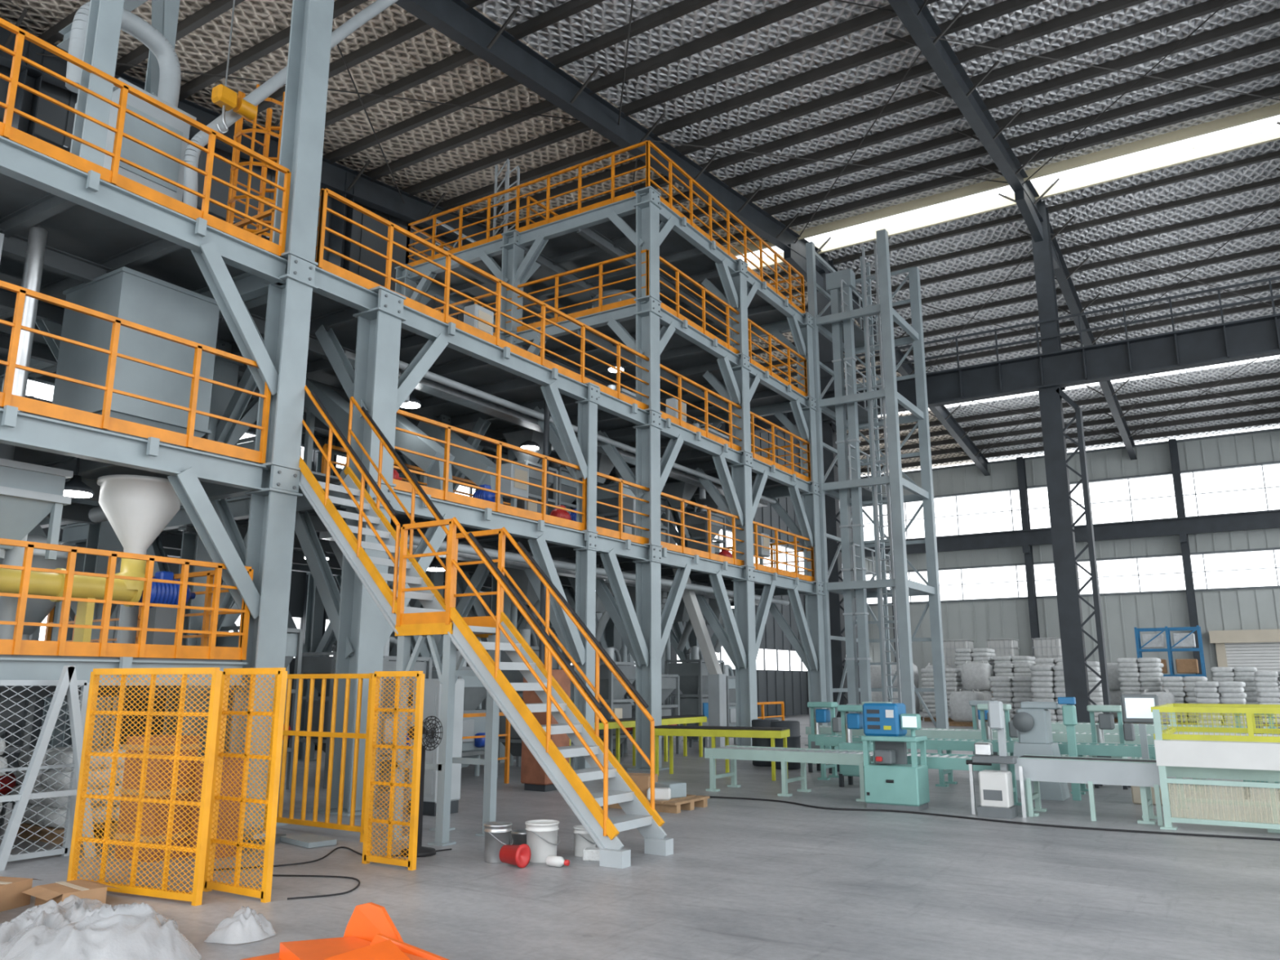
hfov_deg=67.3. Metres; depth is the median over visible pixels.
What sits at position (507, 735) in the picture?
safety railing
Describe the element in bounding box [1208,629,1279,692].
door
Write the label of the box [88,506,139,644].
vent pipe
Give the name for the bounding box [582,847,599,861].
carton
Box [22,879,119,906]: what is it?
cardboard box
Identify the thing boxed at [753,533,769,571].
control box
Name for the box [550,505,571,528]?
motor
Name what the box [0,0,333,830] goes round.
platform
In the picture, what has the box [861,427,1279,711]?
wall
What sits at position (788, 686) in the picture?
wall
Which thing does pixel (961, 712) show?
bag
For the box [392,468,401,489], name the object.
motor
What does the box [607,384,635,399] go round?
hopper
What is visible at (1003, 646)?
container
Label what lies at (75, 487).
lamp
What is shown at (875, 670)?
bag
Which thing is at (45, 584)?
pipe
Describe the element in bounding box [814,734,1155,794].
conveyor
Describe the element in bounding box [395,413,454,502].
chute
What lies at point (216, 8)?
roof purlins
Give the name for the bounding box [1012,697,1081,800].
machine
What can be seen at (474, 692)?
machine
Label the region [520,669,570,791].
tall cabinet
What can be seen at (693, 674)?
machine
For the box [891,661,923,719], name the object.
bag
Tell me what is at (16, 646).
safety railing
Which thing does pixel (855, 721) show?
machine
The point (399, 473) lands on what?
machine
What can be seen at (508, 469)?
control box
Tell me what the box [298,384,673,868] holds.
staircase
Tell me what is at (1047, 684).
sacks
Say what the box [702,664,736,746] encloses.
machine
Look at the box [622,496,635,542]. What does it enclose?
control box
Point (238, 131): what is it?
ladder
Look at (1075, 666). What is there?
column
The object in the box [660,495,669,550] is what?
machine
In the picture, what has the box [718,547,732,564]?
motor
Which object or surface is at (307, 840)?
plates
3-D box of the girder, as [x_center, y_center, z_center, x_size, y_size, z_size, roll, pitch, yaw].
[27.294,2.531,48.481,33.500,1.240,0.530,-7,-14,32]
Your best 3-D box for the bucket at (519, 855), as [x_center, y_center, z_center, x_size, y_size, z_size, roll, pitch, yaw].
[-1.121,3.339,8.569,0.220,0.198,0.200,-7,-14,32]
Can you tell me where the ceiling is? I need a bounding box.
[0,0,1279,475]
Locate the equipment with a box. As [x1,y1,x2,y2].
[101,350,789,765]
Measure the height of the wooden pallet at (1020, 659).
2.760 m
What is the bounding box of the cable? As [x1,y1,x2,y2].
[213,795,1279,899]
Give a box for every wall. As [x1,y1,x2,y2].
[0,64,848,767]
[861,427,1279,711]
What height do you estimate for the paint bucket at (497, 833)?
0.330 m
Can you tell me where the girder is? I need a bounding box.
[864,509,1279,561]
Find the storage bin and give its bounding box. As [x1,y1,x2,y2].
[50,266,219,447]
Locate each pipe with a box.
[0,226,48,412]
[0,534,27,639]
[0,568,142,656]
[65,1,181,107]
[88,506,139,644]
[182,0,398,219]
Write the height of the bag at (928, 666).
2.513 m
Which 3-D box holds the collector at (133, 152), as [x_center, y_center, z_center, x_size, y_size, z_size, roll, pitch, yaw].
[-7.019,-3.922,13.152,1.100,2.500,1.100,-7,-14,32]
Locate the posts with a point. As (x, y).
(27, 102)
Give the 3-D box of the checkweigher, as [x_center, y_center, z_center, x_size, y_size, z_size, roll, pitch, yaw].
[4.409,3.460,11.983,0.670,1.370,0.480,-7,-14,32]
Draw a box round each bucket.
[484,821,512,863]
[499,843,530,867]
[511,828,526,844]
[524,819,559,862]
[573,824,595,857]
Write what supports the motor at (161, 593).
on the platform
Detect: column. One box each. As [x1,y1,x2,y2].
[669,510,676,715]
[816,254,861,717]
[1031,200,1111,722]
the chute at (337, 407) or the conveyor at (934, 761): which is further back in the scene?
the chute at (337, 407)
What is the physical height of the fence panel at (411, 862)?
1.705 m
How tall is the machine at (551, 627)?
3.470 m
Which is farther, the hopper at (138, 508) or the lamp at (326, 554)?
the lamp at (326, 554)
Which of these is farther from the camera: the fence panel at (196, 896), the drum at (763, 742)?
the drum at (763, 742)
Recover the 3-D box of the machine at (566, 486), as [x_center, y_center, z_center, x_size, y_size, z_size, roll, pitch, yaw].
[-1.836,0.680,21.793,1.071,2.358,1.319,-7,-14,32]
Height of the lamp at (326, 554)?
0.670 m
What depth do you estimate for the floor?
7.89 m
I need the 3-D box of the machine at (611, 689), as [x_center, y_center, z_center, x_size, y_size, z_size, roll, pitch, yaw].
[-0.580,4.807,20.838,0.922,2.388,1.378,-7,-14,32]
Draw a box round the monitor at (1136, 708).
[1120,694,1162,805]
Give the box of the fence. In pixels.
[263,672,382,850]
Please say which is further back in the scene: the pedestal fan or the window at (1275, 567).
the window at (1275, 567)
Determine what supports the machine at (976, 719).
on the floor
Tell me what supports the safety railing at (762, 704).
on the floor
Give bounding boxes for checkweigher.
[965,701,1026,818]
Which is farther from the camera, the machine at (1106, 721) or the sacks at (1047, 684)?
the sacks at (1047, 684)
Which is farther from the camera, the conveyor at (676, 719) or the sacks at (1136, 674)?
the sacks at (1136, 674)
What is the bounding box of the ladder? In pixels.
[226,84,284,236]
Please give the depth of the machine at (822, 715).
17.70 m
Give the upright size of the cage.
1.330 m
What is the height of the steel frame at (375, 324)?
11.860 m
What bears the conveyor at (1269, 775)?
on the floor
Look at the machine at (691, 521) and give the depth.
25.36 m
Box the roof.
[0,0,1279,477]
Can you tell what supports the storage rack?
on the floor
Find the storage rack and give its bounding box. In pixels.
[1133,625,1206,676]
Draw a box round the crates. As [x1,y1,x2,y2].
[114,733,244,862]
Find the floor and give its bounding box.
[0,711,1279,959]
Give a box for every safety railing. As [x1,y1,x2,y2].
[0,17,291,659]
[228,140,814,581]
[404,711,510,783]
[757,701,784,719]
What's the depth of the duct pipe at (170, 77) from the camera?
13.56 m
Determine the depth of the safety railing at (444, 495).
20.61 m
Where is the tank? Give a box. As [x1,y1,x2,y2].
[591,289,635,308]
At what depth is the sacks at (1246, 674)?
36.99 m
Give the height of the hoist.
3.747 m
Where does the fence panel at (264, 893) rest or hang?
on the floor
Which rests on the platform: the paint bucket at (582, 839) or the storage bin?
the storage bin
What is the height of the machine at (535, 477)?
2.043 m
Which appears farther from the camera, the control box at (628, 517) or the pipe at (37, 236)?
the control box at (628, 517)
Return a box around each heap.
[0,894,201,959]
[204,906,275,943]
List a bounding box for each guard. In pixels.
[434,218,671,705]
[1014,758,1163,825]
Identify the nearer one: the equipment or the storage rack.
the equipment
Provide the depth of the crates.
9.03 m
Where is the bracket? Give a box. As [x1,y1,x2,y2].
[240,902,448,959]
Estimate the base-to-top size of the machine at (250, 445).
2.043 m
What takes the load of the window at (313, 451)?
in the wall at (788, 686)
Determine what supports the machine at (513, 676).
on the floor
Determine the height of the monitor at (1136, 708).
1.440 m
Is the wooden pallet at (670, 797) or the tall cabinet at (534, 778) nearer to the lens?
the wooden pallet at (670, 797)
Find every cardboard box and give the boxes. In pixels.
[0,875,40,911]
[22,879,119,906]
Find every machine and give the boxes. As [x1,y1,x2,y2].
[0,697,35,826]
[204,626,303,789]
[231,435,301,498]
[298,640,337,752]
[323,636,432,792]
[398,468,417,494]
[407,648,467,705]
[431,650,499,778]
[466,663,485,708]
[484,629,561,766]
[501,458,558,524]
[529,620,573,702]
[537,462,577,515]
[594,646,635,756]
[596,477,635,540]
[625,674,679,753]
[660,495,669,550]
[664,645,724,751]
[680,504,726,560]
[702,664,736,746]
[807,702,841,773]
[836,704,873,786]
[860,702,929,811]
[861,701,891,735]
[968,700,1005,755]
[977,703,1018,755]
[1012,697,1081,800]
[1086,704,1135,789]
[1233,713,1279,800]
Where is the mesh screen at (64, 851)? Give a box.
[0,680,89,861]
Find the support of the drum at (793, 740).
on the floor
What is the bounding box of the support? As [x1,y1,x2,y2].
[0,665,96,871]
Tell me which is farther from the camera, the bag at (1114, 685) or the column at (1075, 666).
the bag at (1114, 685)
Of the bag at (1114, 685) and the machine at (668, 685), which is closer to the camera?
the machine at (668, 685)
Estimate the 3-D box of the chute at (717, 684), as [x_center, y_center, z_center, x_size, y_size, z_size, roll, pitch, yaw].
[1.378,4.147,22.258,0.300,4.264,2.039,-7,-14,32]
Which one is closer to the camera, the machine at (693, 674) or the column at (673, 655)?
the machine at (693, 674)
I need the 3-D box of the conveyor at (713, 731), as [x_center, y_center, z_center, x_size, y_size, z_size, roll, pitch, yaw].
[1.401,4.733,16.751,2.334,0.845,0.600,-5,-13,22]
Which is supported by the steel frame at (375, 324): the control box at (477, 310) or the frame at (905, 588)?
the control box at (477, 310)
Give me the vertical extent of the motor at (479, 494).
0.696 m
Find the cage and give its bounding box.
[1151,703,1279,830]
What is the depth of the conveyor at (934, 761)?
12.83 m
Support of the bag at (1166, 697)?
on the floor
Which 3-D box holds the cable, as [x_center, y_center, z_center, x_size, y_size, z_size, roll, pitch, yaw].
[1.832,3.490,8.861,9.004,0.021,7.616,-7,-14,32]
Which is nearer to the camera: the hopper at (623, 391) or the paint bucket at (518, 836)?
the paint bucket at (518, 836)
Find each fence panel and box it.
[66,667,222,906]
[202,667,287,902]
[361,671,425,870]
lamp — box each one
[63,457,94,497]
[303,532,329,559]
[400,392,421,408]
[426,556,445,571]
[520,440,539,449]
[607,357,624,373]
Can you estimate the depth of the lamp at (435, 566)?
16.38 m
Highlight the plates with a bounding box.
[242,829,336,848]
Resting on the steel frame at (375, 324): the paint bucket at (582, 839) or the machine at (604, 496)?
the machine at (604, 496)
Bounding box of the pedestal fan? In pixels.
[400,715,443,857]
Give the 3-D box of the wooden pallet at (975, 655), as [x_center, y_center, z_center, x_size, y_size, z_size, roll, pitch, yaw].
[15.353,9.264,43.791,1.601,3.130,1.535,-7,-14,32]
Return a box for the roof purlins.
[37,0,1279,472]
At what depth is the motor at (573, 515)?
18.98 m
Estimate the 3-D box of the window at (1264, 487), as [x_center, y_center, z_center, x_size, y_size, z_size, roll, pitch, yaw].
[27.604,0.839,49.811,34.000,2.300,0.070,-7,-14,32]
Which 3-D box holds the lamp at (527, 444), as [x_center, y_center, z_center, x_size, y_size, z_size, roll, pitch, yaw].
[-2.222,-0.953,19.460,0.400,0.670,0.394,-7,-14,32]
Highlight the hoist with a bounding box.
[211,0,257,133]
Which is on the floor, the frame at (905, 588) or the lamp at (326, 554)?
the frame at (905, 588)
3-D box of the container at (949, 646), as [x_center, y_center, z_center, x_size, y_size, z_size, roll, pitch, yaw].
[15.698,9.697,47.105,1.280,3.650,1.290,-7,-14,32]
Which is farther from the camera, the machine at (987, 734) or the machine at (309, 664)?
the machine at (309, 664)
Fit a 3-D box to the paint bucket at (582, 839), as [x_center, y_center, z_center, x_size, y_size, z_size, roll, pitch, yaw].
[-0.515,3.425,9.126,0.247,0.260,0.238,-7,-14,32]
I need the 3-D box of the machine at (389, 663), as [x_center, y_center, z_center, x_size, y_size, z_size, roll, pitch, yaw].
[-4.051,3.667,15.333,1.180,2.348,1.296,-7,-14,32]
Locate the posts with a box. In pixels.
[11,41,1202,750]
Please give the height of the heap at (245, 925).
0.179 m
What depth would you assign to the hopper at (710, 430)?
26.00 m
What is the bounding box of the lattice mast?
[493,159,519,235]
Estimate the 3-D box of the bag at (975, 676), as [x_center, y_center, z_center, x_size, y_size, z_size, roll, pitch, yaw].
[14.179,8.840,40.283,1.200,2.513,1.200,-7,-14,32]
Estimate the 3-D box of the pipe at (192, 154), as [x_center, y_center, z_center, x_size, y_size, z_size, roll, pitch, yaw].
[-4.798,-6.198,15.213,0.304,7.706,4.406,-10,-16,40]
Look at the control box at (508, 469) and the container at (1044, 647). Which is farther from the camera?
the container at (1044, 647)
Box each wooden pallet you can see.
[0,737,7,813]
[600,772,709,813]
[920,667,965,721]
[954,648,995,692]
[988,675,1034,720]
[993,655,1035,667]
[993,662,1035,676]
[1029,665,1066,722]
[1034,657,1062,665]
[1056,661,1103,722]
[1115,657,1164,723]
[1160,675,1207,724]
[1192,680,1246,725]
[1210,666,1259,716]
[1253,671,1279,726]
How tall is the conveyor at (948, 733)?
0.725 m
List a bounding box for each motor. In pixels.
[137,570,195,644]
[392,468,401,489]
[472,484,495,511]
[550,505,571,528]
[569,509,576,529]
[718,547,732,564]
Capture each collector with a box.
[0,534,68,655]
[74,77,196,204]
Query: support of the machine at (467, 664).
on the floor
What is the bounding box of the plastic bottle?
[545,855,569,866]
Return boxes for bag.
[870,665,888,702]
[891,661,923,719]
[924,662,951,668]
[948,688,985,726]
[961,660,993,721]
[1106,662,1124,722]
[1141,688,1180,724]
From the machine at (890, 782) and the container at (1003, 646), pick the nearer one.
the machine at (890, 782)
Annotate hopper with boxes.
[0,443,73,559]
[97,474,180,590]
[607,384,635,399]
[692,422,728,439]
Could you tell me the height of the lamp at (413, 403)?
0.670 m
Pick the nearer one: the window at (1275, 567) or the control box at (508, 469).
the control box at (508, 469)
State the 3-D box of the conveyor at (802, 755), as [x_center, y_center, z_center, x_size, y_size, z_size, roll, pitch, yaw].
[2.285,4.321,14.263,2.600,0.625,0.820,-7,-14,32]
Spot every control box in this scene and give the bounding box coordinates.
[463,303,493,335]
[500,462,528,516]
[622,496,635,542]
[666,397,686,422]
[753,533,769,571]
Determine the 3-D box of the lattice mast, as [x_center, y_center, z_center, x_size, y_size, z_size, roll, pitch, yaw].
[-3.409,-6.747,24.483,0.450,2.821,0.450,-7,-14,32]
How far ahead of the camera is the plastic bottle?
8.52 m
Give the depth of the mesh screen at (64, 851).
9.00 m
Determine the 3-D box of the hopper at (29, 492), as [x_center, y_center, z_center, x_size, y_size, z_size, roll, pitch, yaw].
[-6.897,0.196,10.387,0.970,1.300,0.970,-7,-14,32]
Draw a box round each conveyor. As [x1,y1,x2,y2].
[568,714,706,765]
[654,724,790,780]
[704,745,873,801]
[805,724,1206,778]
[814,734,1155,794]
[872,751,1022,805]
[985,720,1279,759]
[1017,754,1279,832]
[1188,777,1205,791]
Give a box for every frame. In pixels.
[27,186,827,816]
[805,229,948,728]
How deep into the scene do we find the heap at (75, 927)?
5.58 m
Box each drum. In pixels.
[751,719,777,766]
[770,720,800,769]
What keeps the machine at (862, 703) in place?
on the floor
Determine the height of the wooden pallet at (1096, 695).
2.390 m
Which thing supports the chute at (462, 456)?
on the steel frame at (375, 324)
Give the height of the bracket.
0.320 m
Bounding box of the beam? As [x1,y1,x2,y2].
[700,275,1279,436]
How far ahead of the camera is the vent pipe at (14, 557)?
10.36 m
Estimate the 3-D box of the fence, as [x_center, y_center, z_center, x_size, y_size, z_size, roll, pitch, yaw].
[-3.133,2.886,10.059,0.528,1.700,2.654,10,-15,-39]
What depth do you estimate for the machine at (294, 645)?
14.96 m
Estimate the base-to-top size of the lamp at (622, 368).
0.670 m
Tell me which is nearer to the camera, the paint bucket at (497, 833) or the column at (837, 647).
the paint bucket at (497, 833)
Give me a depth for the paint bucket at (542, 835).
8.76 m
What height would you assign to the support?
1.766 m
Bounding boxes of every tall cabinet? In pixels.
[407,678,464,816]
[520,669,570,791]
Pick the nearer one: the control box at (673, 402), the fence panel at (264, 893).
the fence panel at (264, 893)
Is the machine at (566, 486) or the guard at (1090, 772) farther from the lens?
the machine at (566, 486)
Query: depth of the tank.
22.85 m
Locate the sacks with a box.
[6,744,125,844]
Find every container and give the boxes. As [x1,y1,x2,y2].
[942,639,974,668]
[985,638,1019,673]
[1031,637,1062,663]
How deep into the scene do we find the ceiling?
25.64 m
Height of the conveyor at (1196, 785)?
0.755 m
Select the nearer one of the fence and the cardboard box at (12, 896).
the cardboard box at (12, 896)
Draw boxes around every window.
[35,136,802,671]
[862,465,1279,538]
[887,550,1279,601]
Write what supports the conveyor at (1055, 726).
on the floor
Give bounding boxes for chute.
[302,379,349,471]
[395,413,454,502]
[417,415,502,513]
[672,567,726,747]

